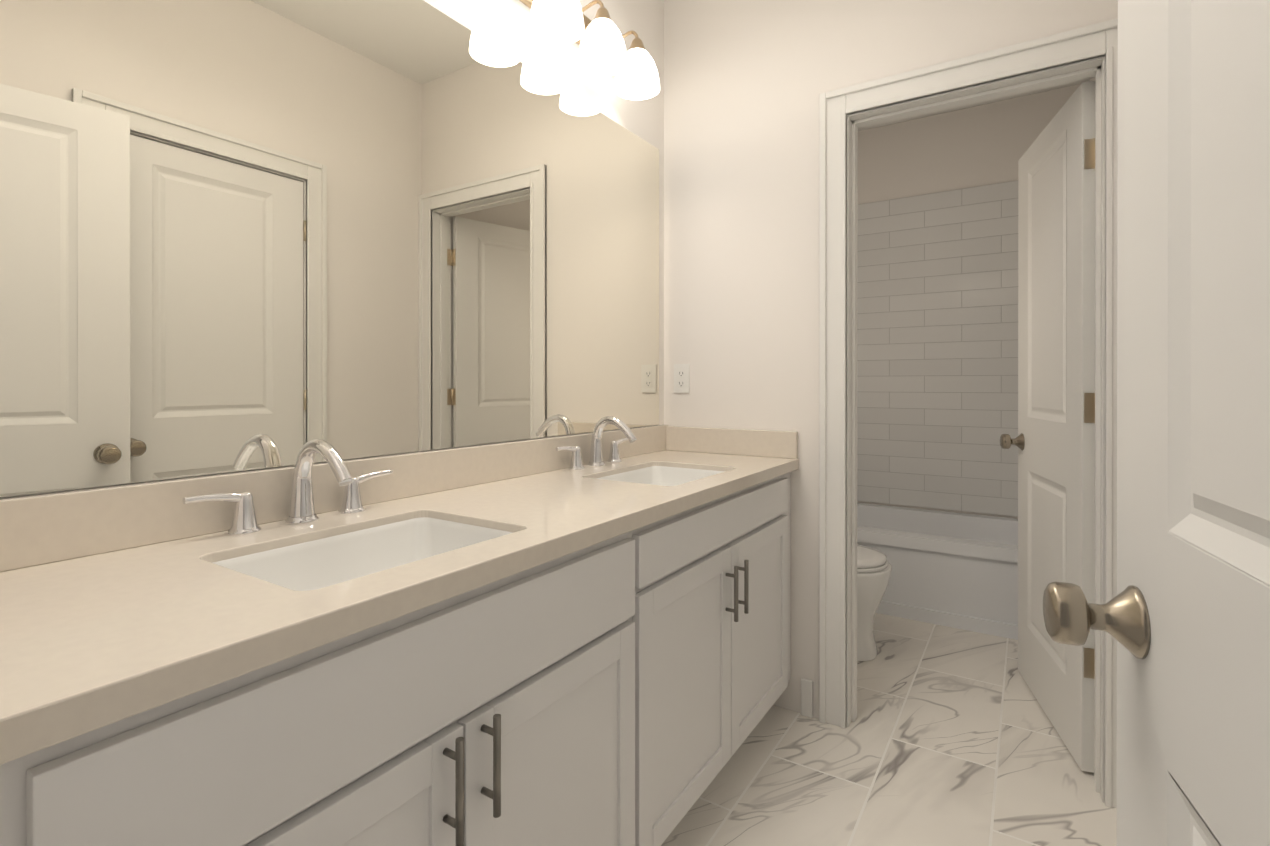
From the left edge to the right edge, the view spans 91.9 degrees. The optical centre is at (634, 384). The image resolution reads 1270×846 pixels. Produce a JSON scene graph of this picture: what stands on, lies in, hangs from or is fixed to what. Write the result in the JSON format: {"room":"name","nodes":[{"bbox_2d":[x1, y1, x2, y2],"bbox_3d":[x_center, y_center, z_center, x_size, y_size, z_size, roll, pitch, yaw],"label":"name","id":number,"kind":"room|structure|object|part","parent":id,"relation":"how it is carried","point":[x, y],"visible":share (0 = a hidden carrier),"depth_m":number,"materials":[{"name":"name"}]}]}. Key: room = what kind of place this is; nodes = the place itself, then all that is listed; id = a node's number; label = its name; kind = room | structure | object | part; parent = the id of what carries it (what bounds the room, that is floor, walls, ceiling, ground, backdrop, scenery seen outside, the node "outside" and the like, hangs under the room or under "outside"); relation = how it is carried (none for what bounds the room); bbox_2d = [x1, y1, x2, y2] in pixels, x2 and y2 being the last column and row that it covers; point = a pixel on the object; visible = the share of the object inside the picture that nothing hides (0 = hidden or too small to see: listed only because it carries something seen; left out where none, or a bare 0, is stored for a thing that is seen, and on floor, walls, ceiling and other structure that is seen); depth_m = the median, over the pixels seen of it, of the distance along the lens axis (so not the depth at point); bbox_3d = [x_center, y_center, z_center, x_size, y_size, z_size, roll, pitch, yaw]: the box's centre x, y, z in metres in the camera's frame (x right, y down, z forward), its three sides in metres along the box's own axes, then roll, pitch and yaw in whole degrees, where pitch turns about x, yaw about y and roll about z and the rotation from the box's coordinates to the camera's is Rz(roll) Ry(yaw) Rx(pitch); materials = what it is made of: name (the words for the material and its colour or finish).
{"room":"bathroom","nodes":[
{"label":"bathroom","id":0,"kind":"room"},
{"bbox_2d":[0,0,663,498],"bbox_3d":[-0.110,-0.221,2.263,0.120,2.800,4.740,0,0,33],"label":"wall","id":1,"kind":"structure","parent":0,"point":[502,24],"depth_m":2.10,"materials":[{"name":"white paint"}]},
{"bbox_2d":[0,0,658,496],"bbox_3d":[-0.455,-0.389,1.607,0.005,1.102,2.035,0,0,33],"label":"mirror","id":2,"kind":"object","parent":1,"relation":"attached to","point":[244,234],"visible":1,"depth_m":1.24,"materials":[{"name":"clear glass"}]},
{"bbox_2d":[0,425,667,571],"bbox_3d":[-0.436,0.216,1.624,0.020,0.102,2.086,0,0,33],"label":"backsplash","id":3,"kind":"structure","parent":1,"relation":"attached to","point":[36,529],"depth_m":1.05,"materials":[{"name":"beige stone"}]},
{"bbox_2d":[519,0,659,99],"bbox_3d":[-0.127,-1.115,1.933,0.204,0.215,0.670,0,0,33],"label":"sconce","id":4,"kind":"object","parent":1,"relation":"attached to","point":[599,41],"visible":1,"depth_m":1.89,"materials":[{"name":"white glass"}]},
{"bbox_3d":[-0.222,-1.069,1.742,0.156,0.125,0.156,0,0,33],"label":"lamp shade","id":5,"kind":"part","parent":4,"relation":"part of","materials":[{"name":"white glass"}]},
{"bbox_3d":[-0.145,-1.172,1.945,0.161,0.100,0.670,0,0,33],"label":"frame","id":6,"kind":"part","parent":4,"relation":"part of","materials":[{"name":"silver metal"}]},
{"bbox_3d":[-0.102,-1.069,1.929,0.156,0.125,0.156,0,0,33],"label":"lamp shade","id":7,"kind":"part","parent":4,"relation":"part of","materials":[{"name":"white glass"}]},
{"bbox_3d":[0.008,-1.070,2.099,0.156,0.125,0.156,0,0,33],"label":"lamp shade","id":8,"kind":"part","parent":4,"relation":"part of","materials":[{"name":"white glass"}]},
{"bbox_2d":[661,613,1116,845],"bbox_3d":[0.581,1.220,1.821,1.764,0.080,4.740,0,0,33],"label":"floor","id":9,"kind":"structure","parent":0,"point":[949,736],"depth_m":1.88,"materials":[{"name":"stone"}]},
{"bbox_2d":[0,464,798,845],"bbox_3d":[-0.198,0.743,1.471,0.582,0.875,2.085,0,0,33],"label":"bathroom vanity","id":10,"kind":"object","parent":9,"relation":"on","point":[574,640],"depth_m":0.94,"materials":[{"name":"white paint"}]},
{"bbox_2d":[0,448,798,747],"bbox_3d":[-0.209,0.286,1.478,0.559,0.038,2.086,0,0,33],"label":"countertop","id":11,"kind":"structure","parent":10,"relation":"on","point":[82,637],"depth_m":0.82,"materials":[{"name":"beige stone"}]},
{"bbox_2d":[180,439,395,535],"bbox_3d":[-0.598,0.185,1.168,0.184,0.164,0.400,0,0,33],"label":"faucet","id":12,"kind":"object","parent":11,"relation":"on","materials":[{"name":"silver metal"}]},
{"bbox_2d":[240,516,491,579],"bbox_3d":[-0.440,0.365,1.056,0.309,0.163,0.429,0,0,33],"label":"sink","id":13,"kind":"object","parent":11,"relation":"in","point":[317,559],"depth_m":1.19,"materials":[{"name":"white ceramic"}]},
{"bbox_2d":[552,416,639,467],"bbox_3d":[-0.074,0.184,1.984,0.184,0.164,0.400,0,0,33],"label":"faucet","id":14,"kind":"object","parent":11,"relation":"on","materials":[{"name":"silver metal"}]},
{"bbox_2d":[620,464,711,483],"bbox_3d":[0.084,0.364,1.872,0.309,0.163,0.429,0,0,33],"label":"sink","id":15,"kind":"object","parent":11,"relation":"in","point":[662,473],"depth_m":2.08,"materials":[{"name":"white ceramic"}]},
{"bbox_2d":[857,545,891,660],"bbox_3d":[0.780,0.781,2.833,0.754,0.795,0.462,0,0,33],"label":"toilet","id":16,"kind":"object","parent":9,"relation":"on","point":[874,569],"visible":0.27,"depth_m":2.61,"materials":[{"name":"white ceramic"}]},
{"bbox_3d":[0.860,0.764,2.782,0.532,0.041,0.374,0,0,33],"label":"seat","id":17,"kind":"part","parent":16,"relation":"part of","materials":[{"name":"white ceramic"}]},
{"bbox_2d":[857,503,1017,639],"bbox_3d":[1.585,0.968,3.383,1.496,0.420,0.758,0,0,33],"label":"bathtub","id":18,"kind":"object","parent":9,"relation":"on","point":[955,570],"visible":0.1,"depth_m":3.04,"materials":[{"name":"white ceramic"}]},
{"bbox_2d":[664,0,1117,717],"bbox_3d":[0.792,-0.220,2.147,1.524,2.800,0.120,0,0,33],"label":"wall","id":19,"kind":"structure","parent":0,"point":[746,82],"depth_m":2.26,"materials":[{"name":"white paint"}]},
{"bbox_2d":[674,364,689,392],"bbox_3d":[0.186,-0.025,2.460,0.070,0.115,0.006,0,0,33],"label":"electrical outlet","id":20,"kind":"object","parent":19,"relation":"attached to","point":[681,378],"visible":1,"depth_m":2.46,"materials":[{"name":"white plastic"}]},
{"bbox_2d":[668,426,798,459],"bbox_3d":[0.356,0.217,2.343,0.536,0.097,0.020,0,0,33],"label":"backsplash","id":21,"kind":"structure","parent":19,"relation":"attached to","point":[741,442],"depth_m":2.32,"materials":[{"name":"beige stone"}]},
{"bbox_2d":[801,678,812,702],"bbox_3d":[0.455,1.114,2.446,0.577,0.130,0.018,0,0,33],"label":"baseboard","id":22,"kind":"structure","parent":19,"relation":"attached to","point":[806,697],"depth_m":2.18,"materials":[{"name":"white paint"}]},
{"bbox_2d":[819,18,1117,807],"bbox_3d":[1.060,0.083,1.975,0.885,2.194,0.168,0,0,33],"label":"door frame","id":23,"kind":"structure","parent":19,"relation":"attached to","point":[838,106],"depth_m":2.02,"materials":[{"name":"white paint"}]},
{"bbox_2d":[1000,81,1094,772],"bbox_3d":[1.471,0.127,2.163,0.187,2.085,0.731,0,0,18],"label":"door","id":24,"kind":"structure","parent":19,"relation":"in","point":[1053,441],"depth_m":2.06,"materials":[{"name":"white paint"}]},
{"bbox_3d":[1.569,0.229,2.464,0.187,0.068,0.098,0,0,18],"label":"knob","id":25,"kind":"part","parent":24,"relation":"part of","materials":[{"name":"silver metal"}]},
{"bbox_2d":[857,84,1080,518],"bbox_3d":[1.829,-0.223,3.762,1.764,2.800,0.120,0,0,33],"label":"wall","id":26,"kind":"structure","parent":0,"point":[985,144],"depth_m":3.65,"materials":[{"name":"white paint"}]},
{"bbox_2d":[857,180,1017,516],"bbox_3d":[1.586,-0.203,3.384,1.524,1.898,0.780,0,0,33],"label":"tiled wall","id":27,"kind":"structure","parent":26,"relation":"attached to","point":[937,345],"depth_m":3.68,"materials":[{"name":"white tile"}]},
{"bbox_2d":[858,79,1089,131],"bbox_3d":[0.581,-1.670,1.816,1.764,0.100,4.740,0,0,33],"label":"door frame","id":28,"kind":"structure","parent":0,"point":[978,104],"depth_m":3.56,"materials":[{"name":"white paint"}]},
{"bbox_3d":[-0.148,0.123,0.127,0.924,2.120,0.122,0,0,33],"label":"door frame","id":29,"kind":"structure","parent":0,"visible":0},
{"bbox_2d":[1043,0,1269,845],"bbox_3d":[0.379,0.130,0.286,0.187,2.085,0.797,0,0,23],"label":"entry door","id":30,"kind":"structure","parent":29,"relation":"attached to","point":[1182,617],"depth_m":0.50,"materials":[{"name":"white paint"}]},
{"bbox_3d":[0.514,0.232,0.608,0.187,0.068,0.098,0,0,23],"label":"knob","id":31,"kind":"part","parent":30,"relation":"part of","materials":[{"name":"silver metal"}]},
{"bbox_3d":[0.386,0.130,0.303,0.035,2.085,0.755,0,0,23],"label":"panel","id":32,"kind":"part","parent":30,"relation":"part of","materials":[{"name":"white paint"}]}
]}

